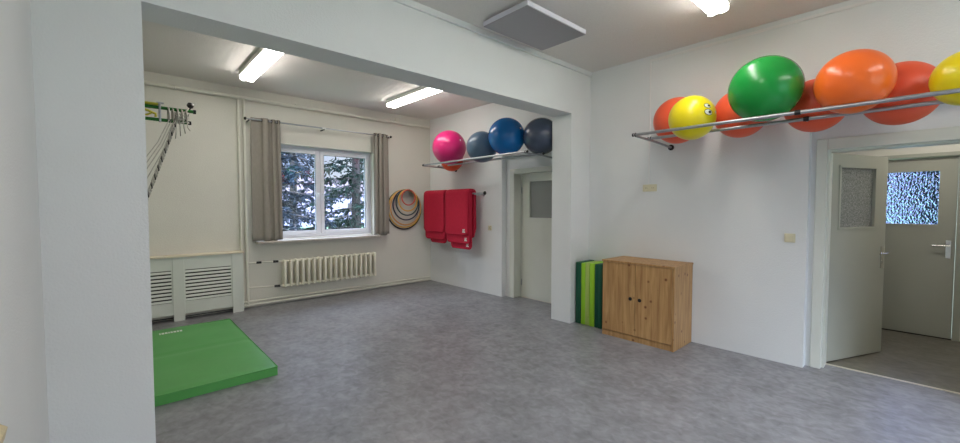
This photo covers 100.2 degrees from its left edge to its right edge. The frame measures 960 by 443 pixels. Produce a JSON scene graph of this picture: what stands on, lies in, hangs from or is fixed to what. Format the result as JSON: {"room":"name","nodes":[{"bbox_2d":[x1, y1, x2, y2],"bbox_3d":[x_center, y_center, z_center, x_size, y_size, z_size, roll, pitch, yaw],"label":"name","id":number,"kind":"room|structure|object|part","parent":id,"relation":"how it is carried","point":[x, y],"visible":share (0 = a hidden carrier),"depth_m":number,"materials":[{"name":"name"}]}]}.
{"room":"care facility","nodes":[
{"label":"care facility","id":0,"kind":"room"},
{"bbox_2d":[0,0,48,442],"bbox_3d":[-0.221,-0.104,-0.416,0.300,3.241,6.286,-2,3,-42],"label":"wall","id":1,"kind":"structure","parent":0,"point":[23,377],"depth_m":1.60,"materials":[{"name":"paint"}]},
{"bbox_2d":[0,424,7,442],"bbox_3d":[-0.287,0.555,-0.036,0.076,0.058,2.700,-2,3,-42],"label":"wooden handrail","id":2,"kind":"object","parent":1,"relation":"attached to","point":[3,429],"visible":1,"depth_m":0.97,"materials":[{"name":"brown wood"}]},
{"bbox_2d":[30,0,155,442],"bbox_3d":[-2.442,-0.198,2.011,1.183,3.241,0.296,-2,3,-42],"label":"pillar","id":3,"kind":"structure","parent":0,"point":[88,69],"depth_m":2.15,"materials":[{"name":"paint"}]},
{"bbox_2d":[141,0,590,117],"bbox_3d":[-0.325,-1.600,3.872,4.527,0.589,0.296,-2,3,-42],"label":"beam","id":4,"kind":"structure","parent":3,"relation":"attached to","point":[390,39],"depth_m":3.33,"materials":[{"name":"paint"}]},
{"bbox_2d":[392,0,591,76],"bbox_3d":[-0.375,-1.856,3.602,4.950,0.055,0.022,-2,3,-42],"label":"trim","id":5,"kind":"structure","parent":3,"relation":"attached to","point":[412,4],"depth_m":3.98,"materials":[{"name":"paint"}]},
{"bbox_2d":[144,71,430,321],"bbox_3d":[-3.107,-0.349,6.373,6.050,3.200,0.360,-2,3,-42],"label":"wall","id":6,"kind":"structure","parent":0,"point":[193,202],"depth_m":5.90,"materials":[{"name":"beige paint"}]},
{"bbox_2d":[237,98,242,250],"bbox_3d":[-3.441,-0.270,5.761,0.030,2.970,0.030,-2,3,-42],"label":"pipe","id":7,"kind":"object","parent":6,"relation":"attached to","point":[238,122],"visible":0.66,"depth_m":5.74,"materials":[{"name":"metal"}]},
{"bbox_2d":[242,99,249,306],"bbox_3d":[-3.389,-0.257,5.808,0.038,3.000,0.038,-2,3,-42],"label":"pipe","id":8,"kind":"object","parent":6,"relation":"attached to","point":[243,100],"visible":1,"depth_m":5.79,"materials":[{"name":"metal"}]},
{"bbox_2d":[144,80,429,128],"bbox_3d":[-2.993,-1.803,6.114,5.350,0.114,0.088,-2,3,-42],"label":"pipe","id":9,"kind":"object","parent":6,"relation":"attached to","point":[396,120],"visible":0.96,"depth_m":6.00,"materials":[{"name":"metal"}]},
{"bbox_2d":[152,278,430,320],"bbox_3d":[-2.980,1.213,6.235,5.370,0.048,0.034,-2,3,-42],"label":"baseboard","id":10,"kind":"structure","parent":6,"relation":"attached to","point":[309,296],"depth_m":6.29,"materials":[{"name":"paint"}]},
{"bbox_2d":[244,117,391,137],"bbox_3d":[-2.510,-1.494,6.517,2.358,0.052,0.159,-2,3,-42],"label":"curtain rod","id":11,"kind":"object","parent":6,"relation":"attached to","point":[245,118],"visible":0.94,"depth_m":6.33,"materials":[{"name":"metal"}]},
{"bbox_2d":[250,117,282,240],"bbox_3d":[-3.133,-0.603,5.910,0.415,1.805,0.074,-2,3,-42],"label":"curtain","id":12,"kind":"object","parent":11,"relation":"hanging from","point":[266,174],"visible":1,"depth_m":5.89,"materials":[{"name":"fabric"}]},
{"bbox_3d":[-2.906,-1.480,6.083,1.120,0.022,0.022,-2,3,-42],"label":"rod","id":13,"kind":"part","parent":11,"relation":"part of","materials":[{"name":"metal"}]},
{"bbox_3d":[-2.064,-1.511,6.843,1.190,0.018,0.018,-2,3,-42],"label":"rod","id":14,"kind":"part","parent":11,"relation":"part of","materials":[{"name":"metal"}]},
{"bbox_2d":[373,133,388,234],"bbox_3d":[-1.750,-0.653,7.161,0.305,1.805,0.075,-2,3,-42],"label":"curtain","id":15,"kind":"object","parent":11,"relation":"hanging from","point":[380,143],"visible":1,"depth_m":7.14,"materials":[{"name":"fabric"}]},
{"bbox_2d":[255,235,380,243],"bbox_3d":[-2.592,0.281,6.590,1.970,0.033,0.320,-2,3,-42],"label":"window sill","id":16,"kind":"structure","parent":6,"relation":"attached to","point":[360,236],"depth_m":6.42,"materials":[{"name":"stone"}]},
{"bbox_2d":[281,145,370,237],"bbox_3d":[-2.673,-0.485,6.701,1.840,1.465,0.143,-2,3,-42],"label":"window","id":17,"kind":"structure","parent":6,"relation":"in","point":[318,153],"depth_m":6.72,"materials":[{"name":"white plastic"}]},
{"bbox_3d":[-3.012,-0.473,6.420,0.860,1.365,0.070,-2,3,-42],"label":"sash","id":18,"kind":"part","parent":17,"relation":"part of","materials":[{"name":"white plastic"}]},
{"bbox_3d":[-2.359,-0.497,7.009,0.860,1.365,0.070,-2,3,-42],"label":"sash","id":19,"kind":"part","parent":17,"relation":"part of","materials":[{"name":"white plastic"}]},
{"bbox_2d":[282,252,375,287],"bbox_3d":[-2.450,0.771,6.641,1.547,0.424,0.187,-2,3,-42],"label":"radiator","id":20,"kind":"object","parent":6,"relation":"attached to","point":[354,265],"visible":1,"depth_m":6.55,"materials":[{"name":"metal"}]},
{"bbox_2d":[247,260,281,263],"bbox_3d":[-3.190,0.605,5.965,0.464,0.038,0.060,-2,3,-34],"label":"pipe","id":21,"kind":"object","parent":20,"relation":"attached to","point":[273,261],"visible":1,"depth_m":5.96,"materials":[{"name":"metal"}]},
{"bbox_2d":[248,284,282,288],"bbox_3d":[-3.192,0.974,5.982,0.464,0.045,0.036,-2,3,-36],"label":"pipe","id":22,"kind":"object","parent":20,"relation":"attached to","point":[279,285],"visible":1,"depth_m":5.97,"materials":[{"name":"metal"}]},
{"bbox_2d":[244,276,430,303],"bbox_3d":[-2.980,1.163,6.233,5.370,0.054,0.034,-2,3,-42],"label":"pipe","id":23,"kind":"object","parent":6,"relation":"attached to","point":[308,293],"visible":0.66,"depth_m":6.67,"materials":[{"name":"metal"}]},
{"bbox_3d":[-1.378,-0.576,7.546,0.040,0.060,0.205,-2,3,-42],"label":"peg","id":24,"kind":"object","parent":6,"relation":"attached to","visible":0},
{"bbox_2d":[389,189,420,227],"bbox_3d":[-1.419,-0.244,7.599,0.728,0.728,0.023,-2,3,-42],"label":"hoop","id":25,"kind":"object","parent":24,"relation":"hanging from","point":[402,189],"visible":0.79,"depth_m":7.49,"materials":[{"name":"orange"}]},
{"bbox_2d":[389,190,420,229],"bbox_3d":[-1.435,-0.227,7.620,0.764,0.764,0.023,-2,3,-42],"label":"hoop","id":26,"kind":"object","parent":24,"relation":"hanging from","point":[398,190],"visible":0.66,"depth_m":7.58,"materials":[{"name":"black"}]},
{"bbox_2d":[390,190,420,224],"bbox_3d":[-1.398,-0.268,7.584,0.680,0.680,0.023,-2,3,-42],"label":"hoop","id":27,"kind":"object","parent":24,"relation":"hanging from","point":[400,190],"visible":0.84,"depth_m":7.50,"materials":[{"name":"brown"}]},
{"bbox_2d":[392,189,419,220],"bbox_3d":[-1.386,-0.312,7.559,0.588,0.588,0.023,-2,3,-42],"label":"hoop","id":28,"kind":"object","parent":24,"relation":"hanging from","point":[403,189],"visible":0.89,"depth_m":7.48,"materials":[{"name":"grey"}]},
{"bbox_2d":[395,190,418,215],"bbox_3d":[-1.365,-0.356,7.542,0.500,0.500,0.023,-2,3,-42],"label":"hoop","id":29,"kind":"object","parent":24,"relation":"hanging from","point":[402,190],"visible":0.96,"depth_m":7.50,"materials":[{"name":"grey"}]},
{"bbox_2d":[398,189,417,211],"bbox_3d":[-1.350,-0.395,7.520,0.420,0.420,0.023,-2,3,-42],"label":"hoop","id":30,"kind":"object","parent":24,"relation":"hanging from","point":[405,189],"visible":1,"depth_m":7.49,"materials":[{"name":"orange"}]},
{"bbox_2d":[401,189,415,205],"bbox_3d":[-1.336,-0.450,7.497,0.308,0.308,0.023,-2,3,-42],"label":"hoop","id":31,"kind":"object","parent":24,"relation":"hanging from","point":[406,189],"visible":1,"depth_m":7.48,"materials":[{"name":"red"}]},
{"bbox_2d":[142,20,490,119],"bbox_3d":[-1.979,-2.019,5.058,6.050,0.240,3.805,-2,3,-42],"label":"ceiling","id":32,"kind":"structure","parent":0,"point":[168,50],"depth_m":5.28,"materials":[{"name":"white paint"}]},
{"bbox_2d":[239,48,283,81],"bbox_3d":[-2.511,-1.832,4.625,0.192,0.100,1.454,-2,3,-42],"label":"ceiling light","id":33,"kind":"object","parent":32,"relation":"attached to","point":[262,59],"visible":0.56,"depth_m":4.60,"materials":[{"name":"white plastic"}]},
{"bbox_2d":[386,86,440,107],"bbox_3d":[-0.969,-1.887,6.019,0.192,0.100,1.454,-2,3,-42],"label":"ceiling light","id":34,"kind":"object","parent":32,"relation":"attached to","point":[421,92],"visible":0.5,"depth_m":6.01,"materials":[{"name":"white plastic"}]},
{"bbox_2d":[152,280,959,442],"bbox_3d":[1.082,1.421,3.299,8.050,0.100,9.957,-2,3,-42],"label":"floor","id":35,"kind":"structure","parent":0,"point":[429,361],"depth_m":3.33,"materials":[{"name":"grey laminate"}]},
{"bbox_2d":[150,250,243,321],"bbox_3d":[-4.124,0.874,5.127,1.945,0.855,0.192,-2,3,-42],"label":"radiator cover","id":36,"kind":"object","parent":35,"relation":"on","point":[181,284],"visible":0.44,"depth_m":5.36,"materials":[{"name":"beige wood"}]},
{"bbox_3d":[-4.173,0.848,5.003,0.548,0.748,0.016,-2,3,-42],"label":"bay frame","id":37,"kind":"part","parent":36,"relation":"part of","materials":[{"name":"white wood"}]},
{"bbox_3d":[-3.921,0.881,5.225,0.122,0.833,0.030,-2,3,-42],"label":"post","id":38,"kind":"part","parent":36,"relation":"part of","materials":[{"name":"white wood"}]},
{"bbox_3d":[-3.678,0.830,5.449,0.542,0.748,0.016,-2,3,-42],"label":"bay frame","id":39,"kind":"part","parent":36,"relation":"part of","materials":[{"name":"white wood"}]},
{"bbox_3d":[-3.423,0.863,5.675,0.136,0.833,0.030,-2,3,-42],"label":"post","id":40,"kind":"part","parent":36,"relation":"part of","materials":[{"name":"white wood"}]},
{"bbox_2d":[152,319,277,406],"bbox_3d":[-3.018,1.311,3.819,1.480,0.084,2.055,-2,3,-42],"label":"floor mat","id":41,"kind":"object","parent":35,"relation":"on","point":[189,361],"visible":0.52,"depth_m":3.67,"materials":[{"name":"green plastic"}]},
{"bbox_2d":[551,113,589,322],"bbox_3d":[1.199,-0.036,5.312,0.420,2.652,0.296,-2,3,-42],"label":"wall pier","id":42,"kind":"object","parent":35,"relation":"on","point":[570,132],"visible":0.93,"depth_m":5.17,"materials":[{"name":"paint"}]},
{"bbox_2d":[576,260,598,325],"bbox_3d":[1.407,0.904,5.176,0.321,0.785,0.198,-2,3,-42],"label":"mat","id":43,"kind":"object","parent":35,"relation":"on","point":[582,267],"visible":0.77,"depth_m":5.07,"materials":[{"name":"teal plastic"}]},
{"bbox_3d":[1.415,0.907,5.172,0.314,0.779,0.058,-2,3,-42],"label":"mat panel","id":44,"kind":"part","parent":43,"relation":"part of","materials":[{"name":"green plastic"}]},
{"bbox_3d":[1.455,0.906,5.125,0.318,0.785,0.058,-2,3,-42],"label":"mat panel","id":45,"kind":"part","parent":43,"relation":"part of","materials":[{"name":"green plastic"}]},
{"bbox_2d":[589,261,602,328],"bbox_3d":[1.534,0.907,5.032,0.326,0.790,0.171,-2,3,-42],"label":"mat","id":46,"kind":"object","parent":35,"relation":"on","point":[596,268],"visible":0.58,"depth_m":4.92,"materials":[{"name":"green plastic"}]},
{"bbox_3d":[1.541,0.910,5.029,0.319,0.784,0.046,-2,3,-42],"label":"mat panel","id":47,"kind":"part","parent":46,"relation":"part of","materials":[{"name":"teal plastic"}]},
{"bbox_3d":[1.575,0.909,4.989,0.323,0.790,0.051,-2,3,-42],"label":"mat panel","id":48,"kind":"part","parent":46,"relation":"part of","materials":[{"name":"teal plastic"}]},
{"bbox_2d":[602,256,692,351],"bbox_3d":[1.874,0.882,4.541,0.485,0.878,0.824,-2,3,-42],"label":"storage cabinet","id":49,"kind":"object","parent":35,"relation":"on","point":[647,301],"visible":1,"depth_m":4.32,"materials":[{"name":"brown wood"}]},
{"bbox_3d":[1.574,0.860,4.535,0.020,0.786,0.374,-2,3,-42],"label":"door","id":50,"kind":"part","parent":49,"relation":"part of","materials":[{"name":"brown wood"}]},
{"bbox_3d":[1.833,0.872,4.248,0.020,0.786,0.390,-2,3,-42],"label":"door","id":51,"kind":"part","parent":49,"relation":"part of","materials":[{"name":"brown wood"}]},
{"bbox_2d":[413,0,847,71],"bbox_3d":[1.723,-1.895,1.307,5.590,0.200,6.336,-2,3,-42],"label":"ceiling","id":52,"kind":"structure","parent":0,"point":[618,32],"depth_m":3.78,"materials":[{"name":"white paint"}]},
{"bbox_2d":[483,0,585,49],"bbox_3d":[0.531,-1.854,3.822,0.858,0.078,0.548,-2,3,-42],"label":"ceiling panel","id":53,"kind":"object","parent":52,"relation":"attached to","point":[527,22],"visible":1,"depth_m":3.73,"materials":[{"name":"grey metal"}]},
{"bbox_3d":[0.531,-1.842,3.822,0.858,0.040,0.548,-2,3,-42],"label":"panel casing","id":54,"kind":"part","parent":53,"relation":"part of","materials":[{"name":"white metal"}]},
{"bbox_2d":[692,0,729,16],"bbox_3d":[1.485,-1.809,2.940,1.524,0.100,0.192,-2,3,-42],"label":"ceiling light","id":55,"kind":"object","parent":52,"relation":"attached to","point":[711,7],"visible":1,"depth_m":3.33,"materials":[{"name":"white plastic"}]},
{"bbox_2d":[430,0,959,367],"bbox_3d":[2.347,-0.303,4.598,0.340,3.241,10.287,-2,3,-42],"label":"wall","id":56,"kind":"structure","parent":0,"point":[721,204],"depth_m":4.18,"materials":[{"name":"paint"}]},
{"bbox_2d":[472,191,485,195],"bbox_3d":[-0.412,-0.482,7.204,0.250,0.075,1.680,-2,3,-42],"label":"rail","id":57,"kind":"object","parent":56,"relation":"attached to","point":[484,192],"visible":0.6,"depth_m":6.63,"materials":[{"name":"metal"}]},
{"bbox_2d":[424,190,445,231],"bbox_3d":[-0.790,-0.199,7.493,0.210,0.770,0.630,-2,3,-42],"label":"mat","id":58,"kind":"object","parent":57,"relation":"hanging from","point":[433,199],"visible":0.85,"depth_m":7.41,"materials":[{"name":"red plastic"}]},
{"bbox_2d":[425,192,445,239],"bbox_3d":[-0.785,-0.117,7.490,0.152,0.886,0.625,-2,3,-42],"label":"mat","id":59,"kind":"object","parent":57,"relation":"hanging from","point":[429,234],"visible":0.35,"depth_m":7.37,"materials":[{"name":"red plastic"}]},
{"bbox_2d":[431,234,446,242],"bbox_3d":[-0.748,-0.071,7.452,0.094,0.927,0.505,-2,3,-42],"label":"mat","id":60,"kind":"object","parent":57,"relation":"hanging from","point":[445,239],"visible":0.09,"depth_m":7.38,"materials":[{"name":"red plastic"}]},
{"bbox_2d":[445,189,475,234],"bbox_3d":[-0.346,-0.170,7.002,0.211,0.790,0.635,-2,3,-42],"label":"mat","id":61,"kind":"object","parent":57,"relation":"hanging from","point":[456,200],"visible":0.84,"depth_m":6.92,"materials":[{"name":"red plastic"}]},
{"bbox_2d":[447,190,475,243],"bbox_3d":[-0.332,-0.085,6.989,0.153,0.911,0.635,-2,3,-42],"label":"mat","id":62,"kind":"object","parent":57,"relation":"hanging from","point":[465,239],"visible":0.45,"depth_m":6.79,"materials":[{"name":"red plastic"}]},
{"bbox_2d":[451,191,474,249],"bbox_3d":[-0.304,-0.022,6.962,0.095,0.987,0.570,-2,3,-42],"label":"mat","id":63,"kind":"object","parent":57,"relation":"hanging from","point":[472,196],"visible":0.3,"depth_m":6.78,"materials":[{"name":"red plastic"}]},
{"bbox_2d":[422,150,551,171],"bbox_3d":[0.068,-0.920,6.296,0.732,0.099,2.388,-2,3,-42],"label":"shelf","id":64,"kind":"object","parent":56,"relation":"attached to","point":[525,151],"visible":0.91,"depth_m":5.88,"materials":[{"name":"metal"}]},
{"bbox_2d":[432,130,465,164],"bbox_3d":[-0.509,-1.225,6.649,0.558,0.558,0.557,-2,3,-42],"label":"exercise ball","id":65,"kind":"object","parent":64,"relation":"on","point":[448,145],"visible":0.98,"depth_m":6.45,"materials":[{"name":"pink rubber"}]},
{"bbox_2d":[441,158,462,170],"bbox_3d":[-0.501,-1.090,7.100,0.400,0.400,0.399,-2,3,-42],"label":"exercise ball","id":66,"kind":"object","parent":64,"relation":"on","point":[455,167],"visible":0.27,"depth_m":7.00,"materials":[{"name":"orange rubber"}]},
{"bbox_3d":[-0.187,-0.939,6.065,0.029,0.028,2.364,-2,3,-42],"label":"rail","id":67,"kind":"part","parent":64,"relation":"part of","materials":[{"name":"metal"}]},
{"bbox_2d":[466,131,495,162],"bbox_3d":[0.027,-1.124,6.059,0.468,0.469,0.468,-2,3,-42],"label":"exercise ball","id":68,"kind":"object","parent":64,"relation":"on","point":[477,145],"visible":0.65,"depth_m":5.88,"materials":[{"name":"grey rubber"}]},
{"bbox_3d":[0.058,-0.948,6.286,0.029,0.028,2.364,-2,3,-42],"label":"rail","id":69,"kind":"part","parent":64,"relation":"part of","materials":[{"name":"metal"}]},
{"bbox_2d":[488,117,523,153],"bbox_3d":[0.378,-1.208,5.712,0.528,0.528,0.527,-2,3,-42],"label":"exercise ball","id":70,"kind":"object","parent":64,"relation":"on","point":[505,135],"visible":0.85,"depth_m":5.52,"materials":[{"name":"blue rubber"}]},
{"bbox_2d":[523,118,551,153],"bbox_3d":[0.838,-1.168,5.502,0.499,0.498,0.498,-2,3,-42],"label":"exercise ball","id":71,"kind":"object","parent":64,"relation":"on","point":[537,135],"visible":0.7,"depth_m":5.32,"materials":[{"name":"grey rubber"}]},
{"bbox_3d":[0.848,-0.887,5.441,0.699,0.058,0.025,-2,3,-42],"label":"bracket arm","id":72,"kind":"part","parent":64,"relation":"part of","materials":[{"name":"metal"}]},
{"bbox_2d":[509,166,551,302],"bbox_3d":[0.955,0.204,6.235,0.278,2.100,1.350,-2,3,-42],"label":"door","id":73,"kind":"structure","parent":56,"relation":"in","point":[530,261],"depth_m":6.42,"materials":[{"name":"paint"}]},
{"bbox_3d":[0.996,-0.343,6.234,0.006,0.575,0.550,-2,3,-42],"label":"glass pane","id":74,"kind":"part","parent":73,"relation":"part of","materials":[{"name":"grey glass"}]},
{"bbox_2d":[643,184,656,191],"bbox_3d":[1.994,-0.394,4.719,0.016,0.082,0.165,-2,3,-42],"label":"wall socket","id":75,"kind":"object","parent":56,"relation":"attached to","point":[651,187],"visible":1,"depth_m":4.71,"materials":[{"name":"beige plastic"}]},
{"bbox_2d":[648,62,651,183],"bbox_3d":[1.988,-1.147,4.700,0.011,1.420,0.014,-2,3,-42],"label":"duct","id":76,"kind":"object","parent":56,"relation":"attached to","point":[650,62],"visible":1,"depth_m":4.70,"materials":[{"name":"white"}]},
{"bbox_2d":[650,0,879,61],"bbox_3d":[3.719,-1.794,2.756,0.012,0.025,5.181,-2,3,-42],"label":"duct","id":77,"kind":"object","parent":56,"relation":"attached to","point":[867,1],"visible":1,"depth_m":3.80,"materials":[{"name":"white"}]},
{"bbox_2d":[784,233,795,242],"bbox_3d":[2.891,0.154,3.747,0.018,0.082,0.082,-2,3,-42],"label":"light switch","id":78,"kind":"object","parent":56,"relation":"attached to","point":[787,237],"visible":1,"depth_m":3.74,"materials":[{"name":"beige plastic"}]},
{"bbox_2d":[632,88,959,149],"bbox_3d":[2.668,-0.808,3.330,0.856,0.106,2.529,-2,3,-42],"label":"shelf","id":79,"kind":"object","parent":56,"relation":"attached to","point":[956,90],"visible":0.88,"depth_m":3.09,"materials":[{"name":"metal"}]},
{"bbox_3d":[1.845,-0.840,4.247,0.824,0.058,0.025,-2,3,-42],"label":"bracket arm","id":80,"kind":"part","parent":79,"relation":"part of","materials":[{"name":"metal"}]},
{"bbox_2d":[653,97,688,143],"bbox_3d":[2.056,-1.049,4.174,0.472,0.471,0.471,-2,3,-42],"label":"exercise ball","id":81,"kind":"object","parent":79,"relation":"on","point":[660,121],"visible":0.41,"depth_m":4.09,"materials":[{"name":"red rubber"}]},
{"bbox_2d":[668,95,716,139],"bbox_3d":[1.969,-0.962,3.729,0.400,0.400,0.398,-2,3,-42],"label":"exercise ball","id":82,"kind":"object","parent":79,"relation":"on","point":[690,110],"visible":0.91,"depth_m":3.60,"materials":[{"name":"yellow rubber"}]},
{"bbox_2d":[715,93,766,137],"bbox_3d":[2.437,-1.012,3.753,0.448,0.448,0.447,-2,3,-42],"label":"exercise ball","id":83,"kind":"object","parent":79,"relation":"on","point":[724,111],"visible":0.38,"depth_m":3.67,"materials":[{"name":"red rubber"}]},
{"bbox_2d":[728,55,804,121],"bbox_3d":[2.325,-1.079,3.278,0.518,0.517,0.517,-2,3,-42],"label":"exercise ball","id":84,"kind":"object","parent":79,"relation":"on","point":[769,84],"visible":0.96,"depth_m":3.10,"materials":[{"name":"green rubber"}]},
{"bbox_3d":[2.611,-0.831,3.277,0.029,0.028,2.505,-2,3,-42],"label":"rail","id":85,"kind":"part","parent":79,"relation":"part of","materials":[{"name":"metal"}]},
{"bbox_2d":[784,79,844,131],"bbox_3d":[2.801,-0.968,3.352,0.434,0.434,0.433,-2,3,-42],"label":"exercise ball","id":86,"kind":"object","parent":79,"relation":"on","point":[808,100],"visible":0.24,"depth_m":3.25,"materials":[{"name":"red rubber"}]},
{"bbox_2d":[813,49,897,113],"bbox_3d":[2.693,-1.005,2.896,0.444,0.443,0.444,-2,3,-42],"label":"exercise ball","id":87,"kind":"object","parent":79,"relation":"on","point":[858,75],"visible":0.87,"depth_m":2.76,"materials":[{"name":"orange rubber"}]},
{"bbox_2d":[864,61,939,124],"bbox_3d":[3.129,-0.951,2.990,0.456,0.456,0.455,-2,3,-42],"label":"exercise ball","id":88,"kind":"object","parent":79,"relation":"on","point":[913,77],"visible":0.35,"depth_m":2.84,"materials":[{"name":"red rubber"}]},
{"bbox_2d":[928,52,959,105],"bbox_3d":[3.067,-0.904,2.516,0.344,0.344,0.343,-2,3,-42],"label":"exercise ball","id":89,"kind":"object","parent":79,"relation":"on","point":[946,75],"visible":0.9,"depth_m":2.51,"materials":[{"name":"yellow rubber"}]},
{"bbox_2d":[810,126,959,393],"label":"door","id":90,"kind":"structure","parent":56,"relation":"in","point":[849,253],"depth_m":3.85,"materials":[{"name":"paint"}]},
{"bbox_3d":[3.650,-0.231,3.906,0.520,0.570,0.006,-1,2,-19],"label":"glass pane","id":91,"kind":"part","parent":90,"relation":"part of","materials":[{"name":"grey glass"}]},
{"bbox_3d":[3.990,0.359,4.047,0.139,0.220,0.160,-1,2,-19],"label":"handle","id":92,"kind":"part","parent":90,"relation":"part of","materials":[{"name":"silver metal"}]},
{"bbox_2d":[833,144,959,340],"bbox_3d":[4.371,-0.042,4.189,2.100,2.750,3.450,-2,3,-42],"label":"wall","id":93,"kind":"structure","parent":0,"point":[954,147],"depth_m":4.67,"materials":[{"name":"beige paint"}]},
{"bbox_2d":[880,151,959,341],"bbox_3d":[5.024,0.267,4.724,0.160,2.091,0.890,-2,3,-42],"label":"door","id":94,"kind":"structure","parent":93,"relation":"in","point":[921,283],"depth_m":4.62,"materials":[{"name":"white paint"}]},
{"bbox_3d":[5.023,-0.276,4.703,0.006,0.605,0.465,-2,3,-42],"label":"glass pane","id":95,"kind":"part","parent":94,"relation":"part of","materials":[{"name":"blue"}]},
{"bbox_3d":[5.202,0.309,4.528,0.160,0.200,0.139,-2,3,-42],"label":"handle","id":96,"kind":"part","parent":94,"relation":"part of","materials":[{"name":"silver metal"}]},
{"bbox_3d":[-4.111,-0.223,3.199,0.300,3.200,3.705,-2,3,-42],"label":"wall","id":97,"kind":"structure","parent":0,"visible":0},
{"bbox_2d":[145,101,195,124],"bbox_3d":[-3.401,-1.056,3.627,1.372,0.254,0.100,-2,3,-42],"label":"bar","id":98,"kind":"object","parent":97,"relation":"attached to","point":[156,105],"visible":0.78,"depth_m":3.88,"materials":[{"name":"green paint"}]},
{"bbox_2d":[146,107,190,199],"bbox_3d":[-3.178,-0.353,3.852,0.674,1.562,0.156,-2,3,-42],"label":"rope","id":99,"kind":"object","parent":98,"relation":"hanging from","point":[176,118],"visible":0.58,"depth_m":3.91,"materials":[{"name":"grey fabric"}]},
{"bbox_3d":[-3.165,-0.418,3.835,0.675,1.222,0.035,-2,3,-36],"label":"thin cord","id":100,"kind":"part","parent":99,"relation":"part of","materials":[{"name":"fabric"}]},
{"label":"outside","id":101,"kind":"structure","parent":0,"visible":0},
{"bbox_3d":[12.784,2.310,0.863,180.000,0.200,104.000,-2,3,-42],"label":"lawn","id":102,"kind":"structure","parent":101,"visible":0},
{"bbox_2d":[282,152,335,229],"bbox_3d":[-7.188,-2.861,15.619,4.456,9.001,4.188,-2,3,-42],"label":"conifer","id":103,"kind":"object","parent":102,"relation":"on","point":[302,167],"visible":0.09,"depth_m":15.49,"materials":[{"name":"green plant"}]},
{"bbox_2d":[281,152,339,230],"bbox_3d":[-5.188,-1.629,9.704,3.457,7.002,3.049,0,2,7],"label":"conifer","id":104,"kind":"object","parent":102,"relation":"on","point":[292,180],"visible":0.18,"depth_m":9.82,"materials":[{"name":"green plant"}]},
{"bbox_2d":[302,155,363,229],"bbox_3d":[-3.483,-1.964,11.819,4.159,7.501,4.203,2,3,38],"label":"conifer","id":105,"kind":"object","parent":102,"relation":"on","point":[354,221],"visible":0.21,"depth_m":11.68,"materials":[{"name":"green plant"}]},
{"bbox_2d":[339,164,363,226],"bbox_3d":[-4.660,-2.992,18.890,4.666,9.001,4.319,1,2,14],"label":"conifer","id":106,"kind":"object","parent":102,"relation":"on","point":[361,167],"visible":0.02,"depth_m":18.18,"materials":[{"name":"green plant"}]},
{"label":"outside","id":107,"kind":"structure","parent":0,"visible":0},
{"bbox_2d":[284,218,363,226],"bbox_3d":[-36.800,-0.407,70.570,280.000,0.210,66.000,-2,3,-42],"label":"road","id":108,"kind":"structure","parent":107,"point":[302,223],"depth_m":48.19,"materials":[{"name":"white snow"}]},
{"bbox_2d":[282,177,363,219],"bbox_3d":[-27.514,-4.170,72.079,20.800,7.200,9.800,-2,3,-42],"label":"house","id":109,"kind":"structure","parent":108,"relation":"on","point":[346,204],"depth_m":68.79,"materials":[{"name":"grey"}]}
]}

